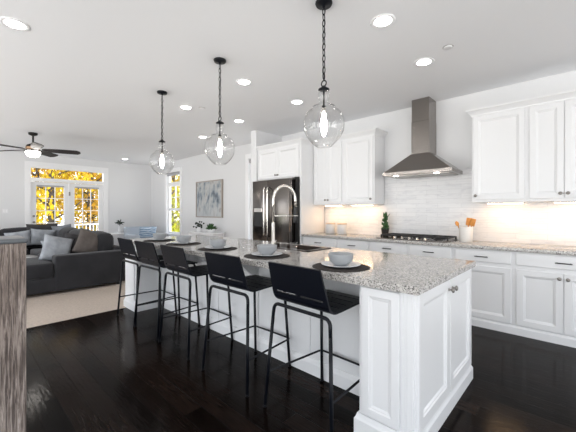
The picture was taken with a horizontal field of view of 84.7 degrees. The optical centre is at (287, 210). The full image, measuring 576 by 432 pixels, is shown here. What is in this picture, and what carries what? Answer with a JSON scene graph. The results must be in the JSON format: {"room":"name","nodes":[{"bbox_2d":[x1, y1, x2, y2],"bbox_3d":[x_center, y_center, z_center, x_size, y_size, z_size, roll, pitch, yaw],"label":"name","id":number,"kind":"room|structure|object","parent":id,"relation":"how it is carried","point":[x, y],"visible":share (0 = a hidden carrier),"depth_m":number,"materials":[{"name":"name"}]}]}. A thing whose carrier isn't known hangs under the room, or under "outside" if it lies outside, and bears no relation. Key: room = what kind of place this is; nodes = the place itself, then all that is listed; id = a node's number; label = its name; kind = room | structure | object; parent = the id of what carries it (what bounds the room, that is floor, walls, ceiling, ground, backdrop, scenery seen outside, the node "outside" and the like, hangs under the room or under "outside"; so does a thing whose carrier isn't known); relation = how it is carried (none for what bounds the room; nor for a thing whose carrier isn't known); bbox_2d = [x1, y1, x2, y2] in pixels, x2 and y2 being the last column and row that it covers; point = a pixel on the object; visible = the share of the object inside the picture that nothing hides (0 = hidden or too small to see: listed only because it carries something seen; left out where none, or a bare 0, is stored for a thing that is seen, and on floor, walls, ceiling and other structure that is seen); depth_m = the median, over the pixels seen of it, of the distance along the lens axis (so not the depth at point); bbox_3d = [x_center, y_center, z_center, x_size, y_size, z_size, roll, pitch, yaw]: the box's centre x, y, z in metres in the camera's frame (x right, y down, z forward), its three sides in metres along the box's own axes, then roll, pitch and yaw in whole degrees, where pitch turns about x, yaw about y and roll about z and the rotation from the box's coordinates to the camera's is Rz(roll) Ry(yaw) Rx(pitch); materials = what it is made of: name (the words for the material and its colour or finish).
{"room":"kitchen","nodes":[
{"label":"kitchen","id":0,"kind":"room"},
{"bbox_2d":[0,235,27,431],"bbox_3d":[-1.919,0.724,1.405,0.326,1.152,1.146,0,0,43],"label":"wall","id":1,"kind":"structure","parent":0,"point":[12,248],"depth_m":1.67,"materials":[{"name":"wood"}]},
{"bbox_2d":[0,151,150,245],"bbox_3d":[-7.125,-0.123,8.303,0.150,2.847,7.000,0,0,43],"label":"wall","id":2,"kind":"structure","parent":0,"point":[129,185],"depth_m":9.88,"materials":[{"name":"white paint"}]},
{"bbox_2d":[25,161,107,232],"bbox_3d":[-6.312,-0.015,9.125,0.155,2.630,2.010,0,0,43],"label":"door","id":3,"kind":"structure","parent":2,"relation":"in","point":[69,210],"depth_m":9.09,"materials":[{"name":"white paint"}]},
{"bbox_2d":[26,281,125,328],"bbox_3d":[-4.769,1.328,6.101,6.300,0.064,7.000,0,0,43],"label":"rug","id":4,"kind":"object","parent":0,"point":[55,306],"depth_m":4.43,"materials":[{"name":"beige carpet"}]},
{"bbox_2d":[26,255,38,257],"bbox_3d":[-5.209,1.088,5.937,0.882,0.418,0.882,0,0,43],"label":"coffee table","id":5,"kind":"object","parent":4,"relation":"on","point":[27,256],"visible":0.19,"depth_m":6.15,"materials":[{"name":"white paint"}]},
{"bbox_2d":[0,227,124,295],"bbox_3d":[-5.548,0.835,5.568,3.812,0.923,3.763,0,0,43],"label":"sectional sofa","id":6,"kind":"object","parent":4,"relation":"on","point":[102,266],"visible":0.52,"depth_m":5.19,"materials":[{"name":"grey fabric"}]},
{"bbox_2d":[4,230,32,245],"bbox_3d":[-5.906,0.620,6.930,0.482,0.411,0.208,0,0,-38],"label":"throw pillow","id":7,"kind":"object","parent":6,"relation":"on","point":[26,234],"visible":0.4,"depth_m":6.93,"materials":[{"name":"grey fabric"}]},
{"bbox_2d":[0,227,41,247],"bbox_3d":[-6.072,0.615,7.350,0.302,0.484,1.001,0,0,43],"label":"cushion","id":8,"kind":"object","parent":6,"relation":"on","point":[6,230],"depth_m":7.14,"materials":[{"name":"grey fabric"}]},
{"bbox_2d":[30,248,41,255],"bbox_3d":[-5.027,0.922,6.773,0.906,0.225,0.691,0,0,43],"label":"seat cushion","id":9,"kind":"object","parent":6,"relation":"on","point":[33,251],"depth_m":6.54,"materials":[{"name":"grey fabric"}]},
{"bbox_2d":[26,257,53,280],"bbox_3d":[-4.533,0.912,4.614,1.015,0.244,1.671,0,0,43],"label":"cushion","id":10,"kind":"object","parent":6,"relation":"on","point":[36,270],"depth_m":4.79,"materials":[{"name":"grey fabric"}]},
{"bbox_2d":[26,223,57,233],"bbox_3d":[-5.749,0.490,7.386,0.211,0.388,0.603,0,0,45],"label":"throw pillow","id":11,"kind":"object","parent":6,"relation":"on","point":[28,226],"visible":0.4,"depth_m":7.30,"materials":[{"name":"fabric"}]},
{"bbox_2d":[30,229,55,244],"bbox_3d":[-5.630,0.600,7.234,0.219,0.420,0.507,0,0,42],"label":"throw pillow","id":12,"kind":"object","parent":6,"relation":"on","point":[37,235],"visible":0.75,"depth_m":7.13,"materials":[{"name":"grey fabric"}]},
{"bbox_2d":[38,234,73,260],"bbox_3d":[-3.875,0.635,5.300,0.195,0.528,0.545,0,0,33],"label":"throw pillow","id":13,"kind":"object","parent":6,"relation":"on","point":[52,245],"visible":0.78,"depth_m":5.22,"materials":[{"name":"grey fabric"}]},
{"bbox_2d":[51,224,70,236],"bbox_3d":[-5.375,0.510,7.542,0.449,0.411,0.200,0,0,-27],"label":"throw pillow","id":14,"kind":"object","parent":6,"relation":"on","point":[57,228],"visible":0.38,"depth_m":7.44,"materials":[{"name":"grey fabric"}]},
{"bbox_2d":[58,227,76,237],"bbox_3d":[-5.095,0.620,7.377,1.066,0.484,0.362,0,0,43],"label":"cushion","id":15,"kind":"object","parent":6,"relation":"on","point":[66,229],"depth_m":7.18,"materials":[{"name":"grey fabric"}]},
{"bbox_2d":[64,233,78,252],"bbox_3d":[-3.792,0.600,5.640,0.439,0.445,0.179,0,0,-31],"label":"throw pillow","id":16,"kind":"object","parent":6,"relation":"on","point":[66,235],"visible":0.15,"depth_m":5.57,"materials":[{"name":"fabric"}]},
{"bbox_2d":[69,229,90,233],"bbox_3d":[-4.364,0.620,6.694,1.066,0.484,0.362,0,0,43],"label":"cushion","id":17,"kind":"object","parent":6,"relation":"on","point":[72,231],"depth_m":6.61,"materials":[{"name":"grey fabric"}]},
{"bbox_2d":[72,228,97,252],"bbox_3d":[-3.488,0.565,5.533,0.208,0.562,0.556,0,0,38],"label":"throw pillow","id":18,"kind":"object","parent":6,"relation":"on","point":[87,241],"visible":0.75,"depth_m":5.44,"materials":[{"name":"beige fabric"}]},
{"bbox_2d":[90,231,113,250],"bbox_3d":[-3.634,0.620,6.012,1.066,0.484,0.362,0,0,43],"label":"cushion","id":19,"kind":"object","parent":6,"relation":"on","point":[105,240],"depth_m":5.66,"materials":[{"name":"grey fabric"}]},
{"bbox_2d":[110,232,123,234],"bbox_3d":[-5.147,0.978,9.548,0.440,0.636,0.520,0,0,43],"label":"side table","id":20,"kind":"object","parent":4,"relation":"on","point":[115,233],"visible":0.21,"depth_m":9.35,"materials":[{"name":"white paint"}]},
{"bbox_2d":[114,220,123,232],"bbox_3d":[-5.100,0.452,9.577,0.282,0.417,0.273,0,0,-18],"label":"bud vase","id":21,"kind":"object","parent":20,"relation":"on","point":[119,223],"visible":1,"depth_m":9.54,"materials":[{"name":"white paint"}]},
{"bbox_2d":[123,226,156,238],"bbox_3d":[-4.352,0.889,9.613,0.853,0.819,0.940,0,0,39],"label":"armchair","id":22,"kind":"object","parent":4,"relation":"on","point":[129,232],"visible":0.06,"depth_m":9.47,"materials":[{"name":"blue fabric"}]},
{"bbox_2d":[139,227,156,237],"bbox_3d":[-4.180,0.640,9.411,0.188,0.342,0.526,0,0,39],"label":"throw pillow","id":23,"kind":"object","parent":22,"relation":"on","point":[145,232],"visible":0.88,"depth_m":9.34,"materials":[{"name":"blue fabric"}]},
{"bbox_2d":[188,231,224,236],"bbox_3d":[-2.096,0.915,8.037,1.120,0.761,0.380,0,0,43],"label":"console table","id":24,"kind":"object","parent":4,"relation":"on","point":[219,234],"visible":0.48,"depth_m":7.86,"materials":[{"name":"white paint"}]},
{"bbox_2d":[193,221,204,231],"bbox_3d":[-2.336,0.396,8.267,0.295,0.278,0.256,0,0,-16],"label":"potted succulent","id":25,"kind":"object","parent":24,"relation":"on","point":[198,229],"visible":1,"depth_m":8.20,"materials":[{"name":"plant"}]},
{"bbox_2d":[205,223,216,232],"bbox_3d":[-1.908,0.417,7.830,0.299,0.236,0.278,0,0,43],"label":"potted fern","id":26,"kind":"object","parent":24,"relation":"on","point":[211,228],"visible":1,"depth_m":7.77,"materials":[{"name":"green plant"}]},
{"bbox_2d":[251,130,281,239],"bbox_3d":[-0.426,-0.123,6.353,0.150,2.847,0.700,0,0,43],"label":"wall","id":27,"kind":"structure","parent":0,"point":[258,138],"depth_m":6.12,"materials":[{"name":"white paint"}]},
{"bbox_2d":[0,0,575,165],"bbox_3d":[-1.919,-1.622,3.402,14.550,0.150,7.350,0,0,43],"label":"ceiling","id":28,"kind":"structure","parent":0,"point":[86,77],"depth_m":3.25,"materials":[{"name":"white paint"}]},
{"bbox_2d":[0,17,29,30],"bbox_3d":[-2.259,-1.543,2.614,0.200,0.008,0.200,0,0,43],"label":"recessed light","id":29,"kind":"object","parent":28,"relation":"in","point":[9,22],"visible":1,"depth_m":2.61,"materials":[{"name":"white paint"}]},
{"bbox_2d":[0,132,80,156],"bbox_3d":[-5.020,-1.306,6.223,1.466,0.482,1.524,0,0,43],"label":"ceiling fan","id":30,"kind":"object","parent":28,"relation":"hanging from","point":[32,149],"visible":1,"depth_m":6.25,"materials":[{"name":"black wood"}]},
{"bbox_2d":[149,90,174,174],"bbox_3d":[-1.636,-1.012,4.107,0.304,1.070,0.304,0,0,43],"label":"pendant light","id":31,"kind":"object","parent":28,"relation":"hanging from","point":[160,92],"visible":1,"depth_m":4.10,"materials":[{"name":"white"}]},
{"bbox_2d":[179,105,192,109],"bbox_3d":[-1.525,-1.543,4.723,0.200,0.008,0.200,0,0,43],"label":"recessed light","id":32,"kind":"object","parent":28,"relation":"in","point":[184,107],"visible":1,"depth_m":4.71,"materials":[{"name":"white"}]},
{"bbox_2d":[205,57,234,164],"bbox_3d":[-0.698,-1.012,3.237,0.304,1.070,0.304,0,0,43],"label":"pendant light","id":33,"kind":"object","parent":28,"relation":"hanging from","point":[218,60],"visible":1,"depth_m":3.23,"materials":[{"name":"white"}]},
{"bbox_2d":[233,119,244,122],"bbox_3d":[-0.842,-1.543,5.432,0.200,0.008,0.200,0,0,43],"label":"recessed light","id":34,"kind":"object","parent":28,"relation":"in","point":[236,120],"visible":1,"depth_m":5.44,"materials":[{"name":"white"}]},
{"bbox_2d":[236,79,251,85],"bbox_3d":[-0.527,-1.543,3.789,0.200,0.008,0.200,0,0,43],"label":"recessed light","id":35,"kind":"object","parent":28,"relation":"in","point":[244,82],"visible":1,"depth_m":3.79,"materials":[{"name":"white"}]},
{"bbox_2d":[290,100,303,104],"bbox_3d":[0.128,-1.543,4.485,0.200,0.008,0.200,0,0,43],"label":"recessed light","id":36,"kind":"object","parent":28,"relation":"in","point":[295,102],"visible":1,"depth_m":4.49,"materials":[{"name":"white"}]},
{"bbox_2d":[303,0,344,147],"bbox_3d":[0.266,-1.012,2.343,0.304,1.070,0.304,0,0,43],"label":"pendant light","id":37,"kind":"object","parent":28,"relation":"hanging from","point":[322,5],"visible":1,"depth_m":2.33,"materials":[{"name":"clear glass"}]},
{"bbox_2d":[370,14,395,28],"bbox_3d":[0.774,-1.543,2.573,0.200,0.008,0.200,0,0,43],"label":"recessed light","id":38,"kind":"object","parent":28,"relation":"in","point":[380,21],"visible":1,"depth_m":2.57,"materials":[{"name":"white"}]},
{"bbox_2d":[414,57,434,66],"bbox_3d":[1.412,-1.543,3.281,0.200,0.008,0.200,0,0,43],"label":"recessed light","id":39,"kind":"object","parent":28,"relation":"in","point":[422,62],"visible":1,"depth_m":3.28,"materials":[{"name":"white"}]},
{"bbox_2d":[443,44,452,49],"bbox_3d":[1.509,-1.543,2.981,0.092,0.008,0.092,0,0,43],"label":"sprinkler cover","id":40,"kind":"object","parent":28,"relation":"attached to","point":[446,47],"visible":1,"depth_m":2.97,"materials":[{"name":"white paint"}]},
{"bbox_2d":[26,307,575,431],"bbox_3d":[0.418,1.330,1.252,7.900,0.060,7.000,0,0,43],"label":"floor","id":41,"kind":"structure","parent":0,"point":[100,372],"depth_m":2.33,"materials":[{"name":"brown wood"}]},
{"bbox_2d":[116,238,176,326],"bbox_3d":[-1.741,0.812,3.921,0.581,0.975,0.560,0,0,43],"label":"bar stool","id":42,"kind":"object","parent":41,"relation":"on","point":[126,245],"visible":0.8,"depth_m":3.83,"materials":[{"name":"black"}]},
{"bbox_2d":[133,240,199,339],"bbox_3d":[-1.354,0.812,3.560,0.581,0.975,0.560,0,0,41],"label":"bar stool","id":43,"kind":"object","parent":41,"relation":"on","point":[147,250],"visible":0.8,"depth_m":3.43,"materials":[{"name":"black metal"}]},
{"bbox_2d":[158,244,232,359],"bbox_3d":[-0.901,0.812,3.136,0.581,0.975,0.560,0,0,43],"label":"bar stool","id":44,"kind":"object","parent":41,"relation":"on","point":[173,255],"visible":0.73,"depth_m":3.01,"materials":[{"name":"black"}]},
{"bbox_2d":[201,252,290,396],"bbox_3d":[-0.323,0.812,2.591,0.581,0.975,0.560,0,0,42],"label":"bar stool","id":45,"kind":"object","parent":41,"relation":"on","point":[227,266],"visible":0.82,"depth_m":2.46,"materials":[{"name":"black"}]},
{"bbox_2d":[253,177,299,243],"bbox_3d":[-0.037,0.361,5.813,0.986,1.878,0.898,0,0,43],"label":"refrigerator","id":46,"kind":"object","parent":41,"relation":"on","point":[286,231],"visible":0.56,"depth_m":5.45,"materials":[{"name":"silver metal"}]},
{"bbox_2d":[256,137,323,244],"bbox_3d":[0.042,0.036,5.895,1.154,2.527,0.703,0,0,43],"label":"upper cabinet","id":47,"kind":"object","parent":41,"relation":"on","point":[292,158],"visible":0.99,"depth_m":5.52,"materials":[{"name":"white paint"}]},
{"bbox_2d":[124,244,472,431],"bbox_3d":[-0.392,0.863,3.376,4.005,0.874,1.155,0,0,43],"label":"kitchen island","id":48,"kind":"object","parent":41,"relation":"on","point":[413,353],"visible":0.77,"depth_m":2.10,"materials":[{"name":"white paint"}]},
{"bbox_2d":[131,235,475,295],"bbox_3d":[-0.404,0.406,3.379,3.994,0.040,1.175,0,0,43],"label":"island countertop","id":49,"kind":"structure","parent":48,"relation":"on","point":[416,275],"depth_m":2.32,"materials":[{"name":"stone"}]},
{"bbox_2d":[144,239,174,241],"bbox_3d":[-1.682,0.384,4.146,0.396,0.004,0.396,0,0,43],"label":"placemat","id":50,"kind":"object","parent":49,"relation":"on","point":[167,239],"visible":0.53,"depth_m":4.09,"materials":[{"name":"grey"}]},
{"bbox_2d":[149,238,170,240],"bbox_3d":[-1.682,0.372,4.146,0.270,0.020,0.270,0,0,43],"label":"plate","id":51,"kind":"object","parent":50,"relation":"on","point":[154,239],"visible":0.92,"depth_m":4.07,"materials":[{"name":"grey ceramic"}]},
{"bbox_2d":[153,233,166,238],"bbox_3d":[-1.682,0.333,4.146,0.174,0.082,0.174,0,0,43],"label":"bowl","id":52,"kind":"object","parent":51,"relation":"on","point":[155,235],"visible":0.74,"depth_m":4.08,"materials":[{"name":"grey ceramic"}]},
{"bbox_2d":[166,242,200,245],"bbox_3d":[-1.221,0.384,3.702,0.396,0.004,0.396,0,0,43],"label":"placemat","id":53,"kind":"object","parent":49,"relation":"on","point":[194,243],"visible":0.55,"depth_m":3.60,"materials":[{"name":"grey fabric"}]},
{"bbox_2d":[171,241,195,243],"bbox_3d":[-1.221,0.372,3.702,0.270,0.020,0.270,0,0,43],"label":"plate","id":54,"kind":"object","parent":53,"relation":"on","point":[175,242],"visible":0.73,"depth_m":3.67,"materials":[{"name":"grey ceramic"}]},
{"bbox_2d":[176,235,190,242],"bbox_3d":[-1.221,0.333,3.702,0.174,0.082,0.174,0,0,43],"label":"bowl","id":55,"kind":"object","parent":54,"relation":"on","point":[183,238],"visible":0.91,"depth_m":3.64,"materials":[{"name":"grey ceramic"}]},
{"bbox_2d":[198,247,237,250],"bbox_3d":[-0.713,0.384,3.220,0.396,0.004,0.396,0,0,43],"label":"placemat","id":56,"kind":"object","parent":49,"relation":"on","point":[203,248],"visible":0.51,"depth_m":3.13,"materials":[{"name":"grey fabric"}]},
{"bbox_2d":[205,245,230,248],"bbox_3d":[-0.713,0.372,3.220,0.270,0.020,0.270,0,0,43],"label":"plate","id":57,"kind":"object","parent":56,"relation":"on","point":[225,246],"visible":0.71,"depth_m":3.22,"materials":[{"name":"grey ceramic"}]},
{"bbox_2d":[209,239,226,247],"bbox_3d":[-0.713,0.333,3.220,0.174,0.082,0.174,0,0,43],"label":"bowl","id":58,"kind":"object","parent":57,"relation":"on","point":[215,243],"visible":0.98,"depth_m":3.16,"materials":[{"name":"grey ceramic"}]},
{"bbox_2d":[244,253,289,258],"bbox_3d":[-0.180,0.384,2.714,0.396,0.004,0.396,0,0,43],"label":"placemat","id":59,"kind":"object","parent":49,"relation":"on","point":[283,255],"visible":0.47,"depth_m":2.65,"materials":[{"name":"grey fabric"}]},
{"bbox_2d":[251,251,282,256],"bbox_3d":[-0.180,0.372,2.714,0.270,0.020,0.270,0,0,43],"label":"plate","id":60,"kind":"object","parent":59,"relation":"on","point":[276,252],"visible":0.74,"depth_m":2.71,"materials":[{"name":"grey ceramic"}]},
{"bbox_2d":[257,244,276,254],"bbox_3d":[-0.180,0.333,2.714,0.174,0.082,0.174,0,0,43],"label":"bowl","id":61,"kind":"object","parent":60,"relation":"on","point":[264,249],"visible":0.98,"depth_m":2.65,"materials":[{"name":"grey ceramic"}]},
{"bbox_2d":[271,185,297,243],"bbox_3d":[-0.025,0.054,3.272,0.311,0.664,0.120,0,0,-23],"label":"kitchen faucet","id":62,"kind":"object","parent":49,"relation":"on","point":[295,220],"visible":0.95,"depth_m":3.27,"materials":[{"name":"silver metal"}]},
{"bbox_2d":[255,243,329,251],"bbox_3d":[0.042,0.519,3.376,0.750,0.282,0.380,0,0,43],"label":"sink","id":63,"kind":"object","parent":49,"relation":"in","point":[306,248],"visible":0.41,"depth_m":3.45,"materials":[{"name":"brown"}]},
{"bbox_2d":[312,263,369,271],"bbox_3d":[0.365,0.384,2.184,0.396,0.004,0.396,0,0,43],"label":"placemat","id":64,"kind":"object","parent":49,"relation":"on","point":[319,266],"visible":0.52,"depth_m":2.10,"materials":[{"name":"grey fabric"}]},
{"bbox_2d":[321,261,360,267],"bbox_3d":[0.365,0.372,2.184,0.270,0.020,0.270,0,0,43],"label":"plate","id":65,"kind":"object","parent":64,"relation":"on","point":[326,263],"visible":0.69,"depth_m":2.16,"materials":[{"name":"grey ceramic"}]},
{"bbox_2d":[328,252,353,265],"bbox_3d":[0.365,0.333,2.184,0.174,0.082,0.174,0,0,43],"label":"bowl","id":66,"kind":"object","parent":65,"relation":"on","point":[337,258],"visible":1,"depth_m":2.13,"materials":[{"name":"grey ceramic"}]},
{"bbox_2d":[263,261,359,431],"bbox_3d":[0.220,0.812,2.084,0.560,0.975,0.581,0,0,-45],"label":"bar stool","id":67,"kind":"object","parent":41,"relation":"on","point":[307,284],"visible":0.84,"depth_m":1.92,"materials":[{"name":"black"}]},
{"bbox_2d":[303,236,337,247],"bbox_3d":[0.700,0.863,5.312,0.703,0.874,0.678,0,0,43],"label":"base cabinet","id":68,"kind":"object","parent":41,"relation":"on","point":[315,241],"visible":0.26,"depth_m":5.06,"materials":[{"name":"white paint"}]},
{"bbox_2d":[301,232,575,255],"bbox_3d":[1.811,0.406,4.281,3.740,0.040,0.648,0,0,43],"label":"countertop","id":69,"kind":"structure","parent":68,"relation":"on","point":[487,245],"depth_m":3.68,"materials":[{"name":"stone"}]},
{"bbox_2d":[326,223,334,233],"bbox_3d":[0.735,0.295,5.473,0.162,0.182,0.162,0,0,43],"label":"canister","id":70,"kind":"object","parent":69,"relation":"on","point":[330,227],"visible":0.96,"depth_m":5.41,"materials":[{"name":"grey ceramic"}]},
{"bbox_2d":[337,223,346,233],"bbox_3d":[0.907,0.295,5.312,0.162,0.182,0.162,0,0,43],"label":"canister","id":71,"kind":"object","parent":69,"relation":"on","point":[341,227],"visible":0.97,"depth_m":5.24,"materials":[{"name":"grey ceramic"}]},
{"bbox_2d":[381,228,388,235],"bbox_3d":[1.498,0.326,4.876,0.124,0.120,0.124,0,0,43],"label":"pot","id":72,"kind":"object","parent":69,"relation":"on","point":[384,230],"depth_m":4.83,"materials":[{"name":"grey ceramic"}]},
{"bbox_2d":[381,212,389,235],"bbox_3d":[1.498,0.199,4.875,0.123,0.374,0.125,0,0,-2],"label":"topiary","id":73,"kind":"object","parent":69,"relation":"on","point":[385,229],"visible":0.98,"depth_m":4.84,"materials":[{"name":"green plant"}]},
{"bbox_2d":[377,233,457,242],"bbox_3d":[1.750,0.359,4.332,0.910,0.054,0.530,0,0,43],"label":"gas cooktop","id":74,"kind":"object","parent":69,"relation":"in","point":[395,236],"visible":1,"depth_m":4.23,"materials":[{"name":"silver metal"}]},
{"bbox_2d":[459,226,472,241],"bbox_3d":[2.246,0.292,3.992,0.156,0.188,0.156,0,0,43],"label":"utensil crock","id":75,"kind":"object","parent":69,"relation":"on","point":[465,232],"visible":0.98,"depth_m":3.94,"materials":[{"name":"white ceramic"}]},
{"bbox_2d":[469,218,475,226],"bbox_3d":[2.287,0.229,3.936,0.013,0.284,0.110,0,0,-32],"label":"wooden utensil","id":76,"kind":"object","parent":75,"relation":"in","point":[472,221],"visible":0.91,"depth_m":3.92,"materials":[{"name":"orange wood"}]},
{"bbox_2d":[338,239,369,250],"bbox_3d":[1.156,0.863,4.886,0.545,0.874,0.678,0,0,43],"label":"base cabinet","id":77,"kind":"object","parent":41,"relation":"on","point":[342,243],"visible":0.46,"depth_m":4.64,"materials":[{"name":"white paint"}]},
{"bbox_2d":[370,241,407,253],"bbox_3d":[1.556,0.863,4.512,0.550,0.874,0.678,0,0,43],"label":"base cabinet","id":78,"kind":"object","parent":41,"relation":"on","point":[399,248],"visible":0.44,"depth_m":4.27,"materials":[{"name":"white paint"}]},
{"bbox_2d":[408,244,452,258],"bbox_3d":[1.956,0.863,4.138,0.545,0.874,0.678,0,0,43],"label":"base cabinet","id":79,"kind":"object","parent":41,"relation":"on","point":[413,249],"visible":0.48,"depth_m":3.90,"materials":[{"name":"white paint"}]},
{"bbox_2d":[453,247,513,333],"bbox_3d":[2.369,0.863,3.752,0.587,0.874,0.678,0,0,43],"label":"base cabinet","id":80,"kind":"object","parent":41,"relation":"on","point":[493,272],"visible":0.58,"depth_m":3.47,"materials":[{"name":"white paint"}]},
{"bbox_2d":[513,252,575,347],"bbox_3d":[2.875,0.863,3.279,0.798,0.874,0.678,0,0,43],"label":"base cabinet","id":81,"kind":"object","parent":41,"relation":"on","point":[544,284],"visible":1,"depth_m":3.15,"materials":[{"name":"white paint"}]},
{"bbox_2d":[151,70,575,245],"bbox_3d":[0.558,-0.123,6.015,14.200,2.847,0.150,0,0,43],"label":"wall","id":82,"kind":"structure","parent":0,"point":[453,123],"depth_m":5.26,"materials":[{"name":"white paint"}]},
{"bbox_2d":[165,167,181,236],"bbox_3d":[-3.513,-0.245,9.758,1.100,2.130,0.160,0,0,43],"label":"window","id":83,"kind":"structure","parent":82,"relation":"in","point":[175,171],"depth_m":9.92,"materials":[{"name":"white paint"}]},
{"bbox_2d":[167,171,179,175],"bbox_3d":[-3.514,-1.145,9.757,0.840,0.090,0.045,0,0,43],"label":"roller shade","id":84,"kind":"object","parent":83,"relation":"attached to","point":[170,173],"depth_m":9.77,"materials":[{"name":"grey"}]},
{"bbox_2d":[196,179,222,217],"bbox_3d":[-2.093,-0.315,8.355,1.224,0.970,0.049,0,0,43],"label":"painting","id":85,"kind":"object","parent":82,"relation":"attached to","point":[209,194],"visible":1,"depth_m":8.29,"materials":[{"name":"fabric"}]},
{"bbox_2d":[245,154,250,239],"bbox_3d":[-0.634,-0.245,7.068,0.920,2.130,0.160,0,0,43],"label":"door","id":86,"kind":"structure","parent":82,"relation":"in","point":[247,156],"depth_m":7.29,"materials":[{"name":"white paint"}]},
{"bbox_2d":[313,135,342,204],"bbox_3d":[0.762,-0.671,5.450,0.610,1.132,0.370,0,0,43],"label":"upper cabinet","id":87,"kind":"object","parent":82,"relation":"attached to","point":[328,162],"visible":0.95,"depth_m":5.32,"materials":[{"name":"white paint"}]},
{"bbox_2d":[341,128,386,204],"bbox_3d":[1.209,-0.671,5.032,0.614,1.132,0.370,0,0,43],"label":"upper cabinet","id":88,"kind":"object","parent":82,"relation":"attached to","point":[363,150],"visible":0.99,"depth_m":4.91,"materials":[{"name":"white paint"}]},
{"bbox_2d":[351,204,373,205],"bbox_3d":[1.188,-0.095,5.049,0.360,0.020,0.100,0,0,43],"label":"strip light","id":89,"kind":"object","parent":88,"relation":"attached to","point":[354,204],"visible":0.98,"depth_m":4.99,"materials":[{"name":"white paint"}]},
{"bbox_2d":[382,96,462,178],"bbox_3d":[1.837,-1.014,4.360,0.910,1.066,0.497,0,0,43],"label":"range hood","id":90,"kind":"object","parent":82,"relation":"attached to","point":[423,161],"visible":1,"depth_m":4.31,"materials":[{"name":"silver metal"}]},
{"bbox_2d":[326,168,575,245],"bbox_3d":[3.191,-0.091,3.443,6.840,0.954,0.012,0,0,43],"label":"backsplash","id":91,"kind":"structure","parent":82,"relation":"attached to","point":[422,205],"depth_m":4.32,"materials":[{"name":"tile"}]},
{"bbox_2d":[466,98,526,202],"bbox_3d":[2.523,-0.671,3.804,0.599,1.132,0.370,0,0,43],"label":"upper cabinet","id":92,"kind":"object","parent":82,"relation":"attached to","point":[499,131],"visible":0.99,"depth_m":3.67,"materials":[{"name":"white paint"}]},
{"bbox_2d":[487,202,523,203],"bbox_3d":[2.576,-0.095,3.752,0.360,0.020,0.100,0,0,43],"label":"strip light","id":93,"kind":"object","parent":92,"relation":"attached to","point":[487,202],"visible":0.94,"depth_m":3.71,"materials":[{"name":"white paint"}]},
{"bbox_2d":[527,89,575,201],"bbox_3d":[2.968,-0.671,3.388,0.620,1.132,0.370,0,0,43],"label":"upper cabinet","id":94,"kind":"object","parent":82,"relation":"attached to","point":[551,118],"visible":1,"depth_m":3.36,"materials":[{"name":"white paint"}]},
{"bbox_2d":[553,201,575,202],"bbox_3d":[3.022,-0.095,3.335,0.340,0.020,0.100,0,0,43],"label":"strip light","id":95,"kind":"object","parent":94,"relation":"attached to","point":[553,201],"visible":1,"depth_m":3.35,"materials":[{"name":"white paint"}]},
{"bbox_3d":[-8.194,1.400,9.576,3.150,0.120,7.800,0,0,43],"label":"deck","id":96,"kind":"object","parent":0,"visible":0},
{"bbox_2d":[58,223,97,230],"bbox_3d":[-9.007,0.880,10.720,0.100,0.920,6.660,0,0,43],"label":"deck railing","id":97,"kind":"object","parent":96,"relation":"on","point":[60,224],"visible":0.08,"depth_m":12.09,"materials":[{"name":"white paint"}]},
{"label":"outside","id":98,"kind":"structure","parent":0,"visible":0},
{"bbox_3d":[-3.891,2.000,10.482,100.000,0.100,90.000,0,0,43],"label":"lawn","id":99,"kind":"structure","parent":98,"visible":0},
{"bbox_2d":[31,168,78,222],"bbox_3d":[-14.263,-2.038,18.215,5.625,8.456,5.299,0,0,-2],"label":"autumn tree","id":100,"kind":"object","parent":99,"relation":"on","point":[36,172],"visible":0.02,"depth_m":18.11,"materials":[{"name":"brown plant"}]},
{"bbox_2d":[31,168,83,228],"bbox_3d":[-16.266,-1.670,22.088,4.755,8.059,5.025,0,0,-27],"label":"autumn tree","id":101,"kind":"object","parent":99,"relation":"on","point":[35,168],"visible":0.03,"depth_m":22.19,"materials":[{"name":"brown plant"}]},
{"bbox_2d":[31,168,99,223],"bbox_3d":[-11.306,-1.670,14.886,4.755,8.059,5.025,0,0,43],"label":"autumn tree","id":102,"kind":"object","parent":99,"relation":"on","point":[49,190],"visible":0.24,"depth_m":14.68,"materials":[{"name":"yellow plant"}]},
{"bbox_2d":[31,169,101,230],"bbox_3d":[-10.433,-2.038,16.842,5.289,8.456,5.602,0,0,9],"label":"autumn tree","id":103,"kind":"object","parent":99,"relation":"on","point":[86,174],"visible":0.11,"depth_m":16.31,"materials":[{"name":"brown plant"}]},
{"bbox_2d":[44,170,99,230],"bbox_3d":[-12.265,-1.670,19.391,4.755,8.059,5.025,0,0,26],"label":"autumn tree","id":104,"kind":"object","parent":99,"relation":"on","point":[77,213],"visible":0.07,"depth_m":19.07,"materials":[{"name":"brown plant"}]},
{"bbox_2d":[77,173,97,229],"bbox_3d":[-12.441,-1.627,21.580,6.167,7.499,5.080,0,0,41],"label":"autumn tree","id":105,"kind":"object","parent":99,"relation":"on","point":[96,173],"visible":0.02,"depth_m":21.29,"materials":[{"name":"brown plant"}]},
{"bbox_2d":[77,181,101,230],"bbox_3d":[-13.925,-2.038,24.339,5.621,8.456,5.297,0,0,28],"label":"autumn tree","id":106,"kind":"object","parent":99,"relation":"on","point":[101,181],"visible":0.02,"depth_m":23.62,"materials":[{"name":"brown plant"}]},
{"bbox_2d":[171,175,179,231],"bbox_3d":[-6.556,-1.627,17.543,6.167,7.499,5.080,0,0,43],"label":"autumn tree","id":107,"kind":"object","parent":99,"relation":"on","point":[174,228],"visible":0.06,"depth_m":16.60,"materials":[{"name":"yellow plant"}]},
{"bbox_2d":[171,175,179,227],"bbox_3d":[-7.380,-1.670,20.763,4.755,8.059,5.025,0,0,-28],"label":"autumn tree","id":108,"kind":"object","parent":99,"relation":"on","point":[173,179],"visible":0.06,"depth_m":20.50,"materials":[{"name":"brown plant"}]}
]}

